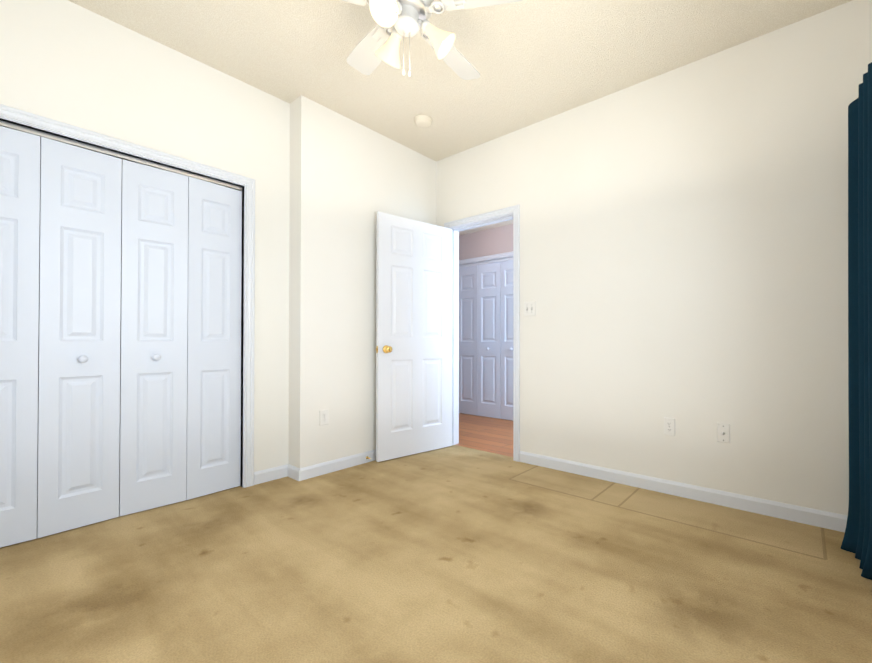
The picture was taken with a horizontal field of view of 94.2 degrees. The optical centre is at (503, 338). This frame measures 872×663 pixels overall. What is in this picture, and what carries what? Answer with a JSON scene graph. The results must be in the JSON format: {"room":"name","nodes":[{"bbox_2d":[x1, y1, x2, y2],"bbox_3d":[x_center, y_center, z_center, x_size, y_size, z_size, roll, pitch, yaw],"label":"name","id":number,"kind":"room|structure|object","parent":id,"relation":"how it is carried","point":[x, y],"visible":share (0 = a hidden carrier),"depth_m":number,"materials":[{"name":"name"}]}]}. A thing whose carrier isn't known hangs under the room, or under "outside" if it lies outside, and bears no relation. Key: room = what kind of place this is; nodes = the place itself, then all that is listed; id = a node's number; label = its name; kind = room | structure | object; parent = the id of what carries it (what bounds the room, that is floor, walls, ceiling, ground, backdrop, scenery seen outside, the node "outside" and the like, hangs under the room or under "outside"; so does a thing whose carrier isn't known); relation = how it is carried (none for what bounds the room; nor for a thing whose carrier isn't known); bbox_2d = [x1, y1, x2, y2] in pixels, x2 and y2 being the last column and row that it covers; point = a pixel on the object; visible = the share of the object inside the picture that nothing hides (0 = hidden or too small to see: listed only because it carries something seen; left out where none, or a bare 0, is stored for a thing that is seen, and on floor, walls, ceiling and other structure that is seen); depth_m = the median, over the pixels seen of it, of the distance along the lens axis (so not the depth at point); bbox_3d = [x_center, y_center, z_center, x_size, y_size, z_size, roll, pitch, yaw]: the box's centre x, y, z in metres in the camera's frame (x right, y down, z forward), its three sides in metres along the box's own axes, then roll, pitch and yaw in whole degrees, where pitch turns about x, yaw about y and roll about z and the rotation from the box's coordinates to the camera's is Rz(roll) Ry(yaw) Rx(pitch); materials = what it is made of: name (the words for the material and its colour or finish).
{"room":"empty bedroom","nodes":[
{"label":"empty bedroom","id":0,"kind":"room"},
{"bbox_2d":[0,0,289,486],"bbox_3d":[-2.209,-0.373,2.196,0.120,2.740,1.970,0,-1,37],"label":"wall","id":1,"kind":"structure","parent":0,"point":[68,62],"depth_m":2.43,"materials":[{"name":"beige paint"}]},
{"bbox_2d":[0,126,39,547],"bbox_3d":[-2.416,-0.012,1.881,0.028,2.000,0.298,0,-1,39],"label":"bifold closet door","id":2,"kind":"structure","parent":1,"relation":"in","point":[19,227],"depth_m":1.94,"materials":[{"name":"white wood"}]},
{"bbox_2d":[37,137,121,537],"bbox_3d":[-2.220,-0.010,2.108,0.068,2.000,0.298,0,-1,34],"label":"bifold closet door","id":3,"kind":"structure","parent":1,"relation":"in","point":[78,445],"depth_m":2.10,"materials":[{"name":"white wood"}]},
{"bbox_2d":[0,104,254,487],"bbox_3d":[-2.164,-0.029,2.252,0.121,2.053,1.242,0,-1,37],"label":"door frame","id":4,"kind":"structure","parent":1,"relation":"attached to","point":[18,126],"depth_m":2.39,"materials":[{"name":"white wood"}]},
{"bbox_2d":[119,159,187,515],"bbox_3d":[-2.041,-0.008,2.349,0.068,2.000,0.298,0,-1,39],"label":"bifold closet door","id":5,"kind":"structure","parent":1,"relation":"in","point":[153,348],"depth_m":2.34,"materials":[{"name":"white wood"}]},
{"bbox_2d":[186,177,241,499],"bbox_3d":[-1.877,-0.006,2.600,0.028,2.000,0.298,0,-1,34],"label":"bifold closet door","id":6,"kind":"structure","parent":1,"relation":"in","point":[214,340],"depth_m":2.58,"materials":[{"name":"white wood"}]},
{"bbox_2d":[288,95,435,467],"bbox_3d":[-1.128,-0.363,3.498,0.290,2.740,1.430,0,-1,37],"label":"wall","id":7,"kind":"structure","parent":0,"point":[349,179],"depth_m":3.06,"materials":[{"name":"beige paint"}]},
{"bbox_2d":[319,409,327,425],"bbox_3d":[-1.331,0.583,2.969,0.009,0.115,0.070,0,-1,37],"label":"electrical outlet","id":8,"kind":"object","parent":7,"relation":"attached to","point":[323,417],"visible":1,"depth_m":2.96,"materials":[{"name":"white plastic"}]},
{"bbox_2d":[294,449,375,480],"bbox_3d":[-1.046,0.964,3.342,0.013,0.085,1.323,0,-1,37],"label":"baseboard","id":9,"kind":"structure","parent":7,"relation":"attached to","point":[300,474],"depth_m":3.01,"materials":[{"name":"white wood"}]},
{"bbox_2d":[0,445,871,662],"bbox_3d":[-0.661,1.044,1.875,4.290,0.100,3.330,0,-1,37],"label":"floor carpet","id":10,"kind":"object","parent":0,"point":[455,554],"visible":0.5,"depth_m":1.66,"materials":[{"name":"beige carpet"}]},
{"bbox_2d":[68,0,851,160],"bbox_3d":[-0.643,-1.796,1.922,4.290,0.100,3.390,0,-1,37],"label":"ceiling","id":11,"kind":"structure","parent":0,"point":[533,61],"depth_m":2.40,"materials":[{"name":"beige paint"}]},
{"bbox_2d":[414,115,432,127],"bbox_3d":[-0.633,-1.715,3.165,0.144,0.041,0.144,0,-1,37],"label":"smoke detector","id":12,"kind":"object","parent":11,"relation":"attached to","point":[423,121],"visible":1,"depth_m":3.13,"materials":[{"name":"beige plastic"}]},
{"bbox_2d":[342,0,522,79],"bbox_3d":[-0.447,-1.476,1.869,1.069,0.540,1.064,0,-1,37],"label":"ceiling fan","id":13,"kind":"object","parent":11,"relation":"hanging from","point":[379,42],"visible":1,"depth_m":1.86,"materials":[{"name":"white"}]},
{"bbox_2d":[456,413,512,456],"bbox_3d":[0.569,1.064,4.308,5.240,0.100,2.040,0,-1,37],"label":"floor","id":14,"kind":"structure","parent":0,"point":[489,434],"depth_m":4.23,"materials":[{"name":"laminate"}]},
{"bbox_2d":[459,224,512,261],"bbox_3d":[0.689,-0.204,4.579,5.360,2.440,0.120,0,-1,37],"label":"wall","id":15,"kind":"structure","parent":0,"point":[496,240],"depth_m":5.18,"materials":[{"name":"paint"}]},
{"bbox_2d":[459,265,477,414],"bbox_3d":[-0.482,0.017,5.427,0.372,2.000,0.028,0,-1,39],"label":"bifold door","id":16,"kind":"structure","parent":15,"relation":"in","point":[467,340],"depth_m":5.41,"materials":[{"name":"white wood"}]},
{"bbox_2d":[459,251,512,267],"bbox_3d":[-0.018,-0.006,5.105,1.548,2.053,0.121,0,-1,37],"label":"door frame","id":17,"kind":"structure","parent":15,"relation":"attached to","point":[486,262],"depth_m":5.20,"materials":[{"name":"white wood"}]},
{"bbox_2d":[477,262,500,418],"bbox_3d":[-0.195,0.015,5.187,0.371,2.000,0.068,0,-1,35],"label":"bifold door","id":18,"kind":"structure","parent":15,"relation":"in","point":[489,340],"depth_m":5.19,"materials":[{"name":"white wood"}]},
{"bbox_2d":[501,260,512,420],"bbox_3d":[0.105,0.013,4.962,0.371,2.000,0.068,0,-1,39],"label":"bifold door","id":19,"kind":"structure","parent":15,"relation":"in","point":[506,340],"depth_m":5.02,"materials":[{"name":"white wood"}]},
{"bbox_2d":[459,220,512,235],"bbox_3d":[0.587,-1.466,4.353,5.240,0.080,1.980,0,-1,37],"label":"ceiling","id":20,"kind":"structure","parent":0,"point":[495,225],"depth_m":5.10,"materials":[{"name":"white paint"}]},
{"bbox_2d":[436,0,871,515],"bbox_3d":[0.718,-0.367,2.934,3.340,2.740,0.120,0,-1,37],"label":"wall","id":21,"kind":"structure","parent":0,"point":[684,246],"depth_m":2.49,"materials":[{"name":"beige paint"}]},
{"bbox_2d":[444,205,519,461],"bbox_3d":[-0.175,-0.048,3.600,0.864,2.112,0.160,0,-1,37],"label":"door frame","id":22,"kind":"structure","parent":21,"relation":"attached to","point":[514,210],"depth_m":3.48,"materials":[{"name":"white wood"}]},
{"bbox_2d":[376,211,451,461],"bbox_3d":[-0.759,-0.018,3.502,0.754,2.030,0.161,0,-1,-44],"label":"bedroom door","id":23,"kind":"structure","parent":22,"relation":"attached to","point":[413,336],"depth_m":3.46,"materials":[{"name":"white wood"}]},
{"bbox_2d":[524,301,535,315],"bbox_3d":[0.208,-0.243,3.227,0.116,0.115,0.019,0,-1,37],"label":"light switch","id":24,"kind":"object","parent":21,"relation":"attached to","point":[529,308],"visible":1,"depth_m":3.23,"materials":[{"name":"white plastic"}]},
{"bbox_2d":[664,417,674,435],"bbox_3d":[1.071,0.568,2.581,0.070,0.115,0.009,0,-1,37],"label":"electrical outlet","id":25,"kind":"object","parent":21,"relation":"attached to","point":[669,426],"visible":1,"depth_m":2.58,"materials":[{"name":"white plastic"}]},
{"bbox_2d":[519,451,847,531],"bbox_3d":[1.018,0.958,2.615,2.209,0.085,0.013,0,-1,37],"label":"baseboard","id":26,"kind":"structure","parent":21,"relation":"attached to","point":[817,518],"depth_m":2.46,"materials":[{"name":"white wood"}]},
{"bbox_2d":[717,423,729,442],"bbox_3d":[1.316,0.565,2.392,0.070,0.115,0.018,0,-1,37],"label":"outlet plate","id":27,"kind":"object","parent":21,"relation":"attached to","point":[723,432],"visible":1,"depth_m":2.39,"materials":[{"name":"white plastic"}]},
{"bbox_3d":[1.003,-1.135,0.781,0.054,0.043,2.807,0,-1,37],"label":"curtain rod","id":28,"kind":"object","parent":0,"visible":0},
{"bbox_2d":[841,62,871,579],"bbox_3d":[1.559,-0.083,1.691,0.102,2.149,0.460,0,-1,26],"label":"curtain","id":29,"kind":"object","parent":28,"relation":"hanging from","point":[857,539],"visible":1,"depth_m":1.81,"materials":[{"name":"blue fabric"}]}
]}

